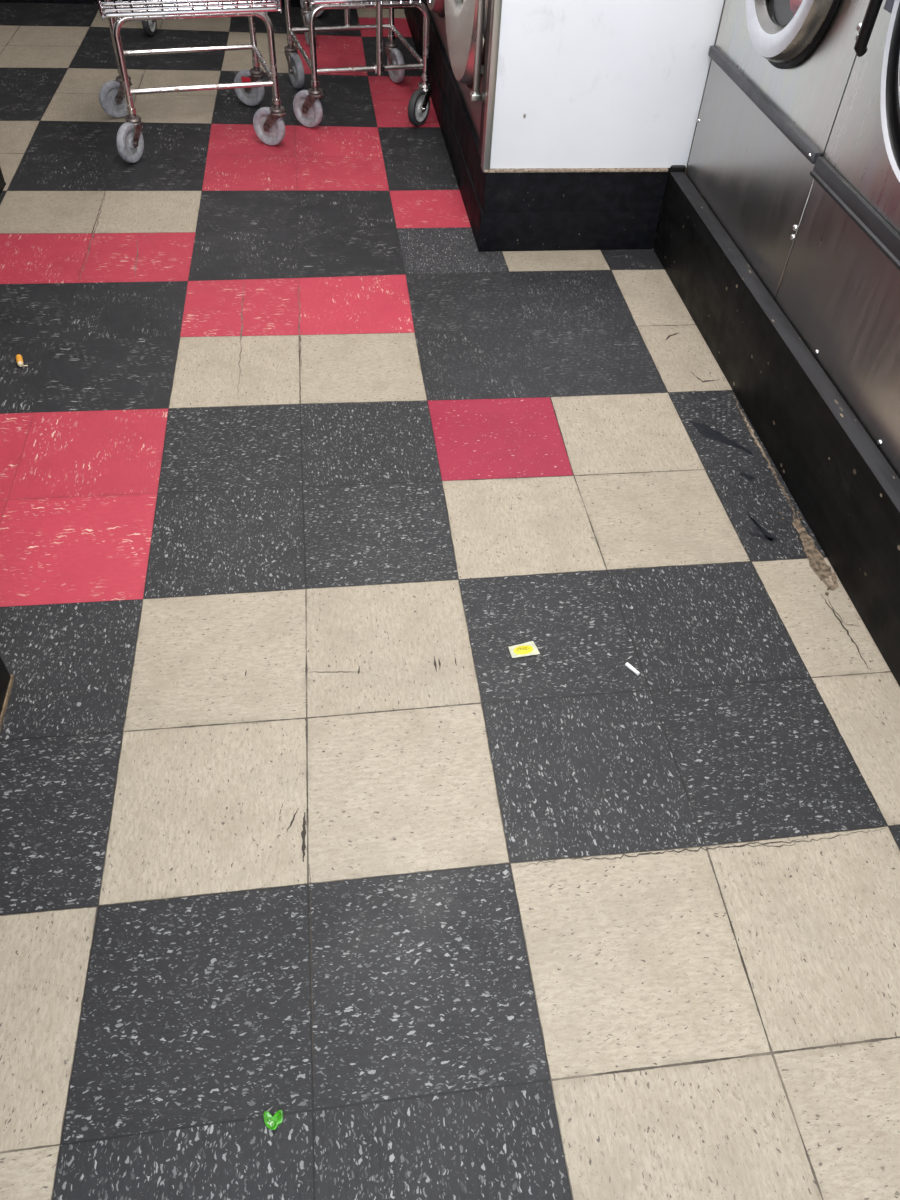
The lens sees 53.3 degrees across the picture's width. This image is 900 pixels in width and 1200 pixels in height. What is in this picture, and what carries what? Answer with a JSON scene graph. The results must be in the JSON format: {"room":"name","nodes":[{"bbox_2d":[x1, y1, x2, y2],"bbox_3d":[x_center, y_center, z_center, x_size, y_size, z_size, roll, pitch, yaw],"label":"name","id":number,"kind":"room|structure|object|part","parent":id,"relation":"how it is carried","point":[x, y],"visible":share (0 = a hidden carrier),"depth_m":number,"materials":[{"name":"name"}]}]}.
{"room":"laundry","nodes":[
{"label":"laundry","id":0,"kind":"room"},
{"bbox_2d":[0,2,899,1199],"bbox_3d":[-0.830,-0.549,2.196,5.188,0.008,7.000,-3,47,-7],"label":"floor","id":1,"kind":"structure","parent":0,"point":[293,465],"depth_m":1.57,"materials":[{"name":"tile"}]},
{"bbox_2d":[0,167,5,194],"bbox_3d":[-1.672,-1.247,2.204,0.652,0.875,1.089,-3,47,-7],"label":"base cabinet","id":2,"kind":"object","parent":1,"relation":"on","point":[2,181],"visible":1,"depth_m":2.88,"materials":[{"name":"black laminate"}]},
{"bbox_2d":[0,656,13,730],"bbox_3d":[-0.974,0.322,0.772,0.652,0.875,1.302,-3,47,-7],"label":"base cabinet","id":3,"kind":"object","parent":1,"relation":"on","point":[6,680],"visible":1,"depth_m":1.52,"materials":[{"name":"black laminate"}]},
{"bbox_2d":[16,354,27,366],"bbox_3d":[-1.060,-0.591,2.215,0.022,0.015,0.042,-21,52,-21],"label":"stub","id":4,"kind":"object","parent":1,"relation":"on","point":[19,359],"visible":1,"depth_m":2.21,"materials":[{"name":"orange paper"}]},
{"bbox_2d":[97,0,285,162],"bbox_3d":[-0.907,-1.989,3.007,0.646,0.786,0.611,-12,49,-14],"label":"cart","id":5,"kind":"object","parent":1,"relation":"on","point":[116,98],"visible":1,"depth_m":3.02,"materials":[{"name":"silver metal"}]},
{"bbox_2d":[97,0,281,19],"bbox_3d":[-0.878,-2.140,2.857,0.605,0.358,0.611,-12,49,-14],"label":"basket","id":6,"kind":"object","parent":5,"relation":"on","point":[240,10],"depth_m":2.83,"materials":[{"name":"metal"}]},
{"bbox_3d":[-0.892,-1.921,3.089,0.516,0.288,0.442,-12,49,-14],"label":"frame","id":7,"kind":"part","parent":5,"relation":"part of","materials":[{"name":"silver metal"}]},
{"bbox_2d":[142,0,323,45],"bbox_3d":[-0.970,-2.960,3.915,0.889,0.786,0.598,4,47,0],"label":"cart","id":8,"kind":"object","parent":1,"relation":"on","point":[149,26],"visible":0.29,"depth_m":3.99,"materials":[{"name":"silver metal"}]},
{"bbox_3d":[-0.968,-2.890,3.994,0.729,0.288,0.432,4,47,0],"label":"frame","id":9,"kind":"part","parent":8,"relation":"part of","materials":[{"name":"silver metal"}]},
{"bbox_2d":[263,1110,282,1129],"bbox_3d":[-0.219,0.644,1.110,0.025,0.006,0.022,-3,47,-7],"label":"scrap","id":10,"kind":"object","parent":1,"relation":"on","point":[271,1122],"visible":1,"depth_m":1.11,"materials":[{"name":"green plastic"}]},
{"bbox_2d":[284,0,432,127],"bbox_3d":[-0.352,-2.497,2.984,0.529,1.562,0.621,-11,48,-13],"label":"cart","id":11,"kind":"object","parent":1,"relation":"on","point":[307,107],"visible":1,"depth_m":3.31,"materials":[{"name":"silver metal"}]},
{"bbox_3d":[-0.358,-2.167,3.366,0.444,0.258,0.532,-11,48,-13],"label":"frame","id":12,"kind":"part","parent":11,"relation":"part of","materials":[{"name":"silver metal"}]},
{"bbox_2d":[308,0,430,5],"bbox_3d":[-0.345,-2.375,3.144,0.435,0.358,0.581,-11,48,-13],"label":"basket","id":13,"kind":"object","parent":11,"relation":"on","point":[317,2],"depth_m":3.10,"materials":[{"name":"metal"}]},
{"bbox_2d":[427,0,451,67],"bbox_3d":[0.261,-2.459,3.165,0.672,1.300,0.762,-3,47,-7],"label":"washing machine","id":14,"kind":"object","parent":1,"relation":"on","point":[436,7],"visible":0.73,"depth_m":3.29,"materials":[{"name":"silver metal"}]},
{"bbox_3d":[-0.047,-2.467,3.100,0.048,0.742,0.742,-3,47,-7],"label":"door","id":15,"kind":"part","parent":14,"relation":"part of","materials":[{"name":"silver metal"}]},
{"bbox_2d":[508,641,539,657],"bbox_3d":[0.135,0.092,1.649,0.053,0.005,0.033,-13,49,-15],"label":"packet","id":16,"kind":"object","parent":1,"relation":"on","point":[528,648],"visible":1,"depth_m":1.65,"materials":[{"name":"beige paper"}]},
{"bbox_2d":[444,0,663,222],"bbox_3d":[0.359,-1.877,2.625,0.672,1.300,0.831,-3,47,-7],"label":"washing machine","id":17,"kind":"object","parent":1,"relation":"on","point":[467,21],"visible":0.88,"depth_m":2.58,"materials":[{"name":"silver metal"}]},
{"bbox_3d":[0.047,-1.911,2.583,0.048,0.742,0.742,-3,47,-7],"label":"door","id":18,"kind":"part","parent":17,"relation":"part of","materials":[{"name":"silver metal"}]},
{"bbox_3d":[0.062,-1.627,2.892,0.014,0.543,0.755,-3,47,-7],"label":"panel","id":19,"kind":"part","parent":17,"relation":"part of","materials":[{"name":"silver metal"}]},
{"bbox_3d":[0.102,-1.756,2.240,0.046,0.928,0.034,-3,47,-7],"label":"door rail","id":20,"kind":"part","parent":17,"relation":"part of","materials":[{"name":"silver metal"}]},
{"bbox_3d":[0.270,-1.673,2.264,0.318,1.060,0.068,-3,47,-7],"label":"filler panel","id":21,"kind":"part","parent":17,"relation":"part of","materials":[{"name":"silver metal"}]},
{"bbox_2d":[625,662,639,674],"bbox_3d":[0.332,0.125,1.631,0.008,0.007,0.030,-30,55,-28],"label":"stub","id":22,"kind":"object","parent":1,"relation":"on","point":[627,664],"visible":1,"depth_m":1.63,"materials":[{"name":"white paper"}]},
{"bbox_2d":[686,0,869,300],"bbox_3d":[1.019,-1.283,2.107,0.700,1.300,0.740,-3,47,-6],"label":"washing machine","id":23,"kind":"object","parent":1,"relation":"on","point":[780,71],"visible":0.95,"depth_m":2.10,"materials":[{"name":"silver metal"}]},
{"bbox_3d":[0.739,-1.010,2.354,0.014,0.543,0.738,-3,47,-6],"label":"panel","id":24,"kind":"part","parent":23,"relation":"part of","materials":[{"name":"silver metal"}]},
{"bbox_3d":[0.747,-1.391,1.907,0.013,0.292,0.292,-3,47,-6],"label":"glass","id":25,"kind":"part","parent":23,"relation":"part of","materials":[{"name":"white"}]},
{"bbox_3d":[0.735,-1.390,1.906,0.048,0.430,0.430,-3,47,-6],"label":"door","id":26,"kind":"part","parent":23,"relation":"part of","materials":[{"name":"metal"}]},
{"bbox_2d":[775,0,899,478],"bbox_3d":[1.113,-0.714,1.579,0.680,1.300,0.816,-3,47,-6],"label":"washing machine","id":27,"kind":"object","parent":1,"relation":"on","point":[839,290],"visible":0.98,"depth_m":1.76,"materials":[{"name":"silver metal"}]},
{"bbox_3d":[0.823,-0.442,1.825,0.014,0.543,0.815,-3,47,-6],"label":"panel","id":28,"kind":"part","parent":27,"relation":"part of","materials":[{"name":"silver metal"}]},
{"bbox_3d":[0.788,-1.124,1.586,0.047,0.292,0.030,-3,47,-6],"label":"handle","id":29,"kind":"part","parent":27,"relation":"part of","materials":[{"name":"black plastic"}]},
{"bbox_3d":[0.808,-1.104,1.591,0.004,0.112,0.072,-3,47,-6],"label":"label plate","id":30,"kind":"part","parent":27,"relation":"part of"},
{"bbox_3d":[0.815,-0.882,1.350,0.056,0.554,0.554,-3,47,-6],"label":"door","id":31,"kind":"part","parent":27,"relation":"part of","materials":[{"name":"silver metal"}]},
{"bbox_2d":[490,0,723,168],"bbox_3d":[0.441,-1.939,1.903,0.590,1.957,0.054,-3,47,-7],"label":"wall","id":32,"kind":"structure","parent":0,"point":[580,83],"depth_m":2.43,"materials":[{"name":"white paint"}]},
{"bbox_2d":[481,0,501,171],"bbox_3d":[0.144,-1.908,1.861,0.020,1.963,0.043,-3,47,-7],"label":"trim","id":33,"kind":"structure","parent":32,"relation":"attached to","point":[496,6],"depth_m":2.40,"materials":[{"name":"silver metal"}]},
{"bbox_2d":[484,168,667,172],"bbox_3d":[0.367,-1.243,2.594,0.545,0.007,0.015,-3,47,-7],"label":"trim","id":34,"kind":"structure","parent":32,"relation":"attached to","point":[520,169],"depth_m":2.59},
{"bbox_2d":[404,1,899,685],"bbox_3d":[0.405,-0.938,2.465,0.638,0.252,5.750,-3,47,-6],"label":"baseboard","id":35,"kind":"structure","parent":32,"relation":"attached to","point":[846,491],"depth_m":2.25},
{"bbox_2d":[710,0,725,61],"bbox_3d":[1.605,-1.612,1.545,0.100,2.620,7.000,-3,47,-7],"label":"wall","id":36,"kind":"structure","parent":0,"point":[724,0],"depth_m":4.02,"materials":[{"name":"paint"}]},
{"bbox_3d":[-1.256,-3.871,3.493,4.850,2.620,0.100,-3,47,-7],"label":"wall","id":37,"kind":"structure","parent":0,"visible":0},
{"bbox_2d":[0,0,403,8],"bbox_3d":[-1.299,-3.004,4.311,4.850,0.240,0.045,-3,47,-7],"label":"baseboard","id":38,"kind":"structure","parent":37,"relation":"attached to","point":[294,3],"depth_m":4.33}
]}

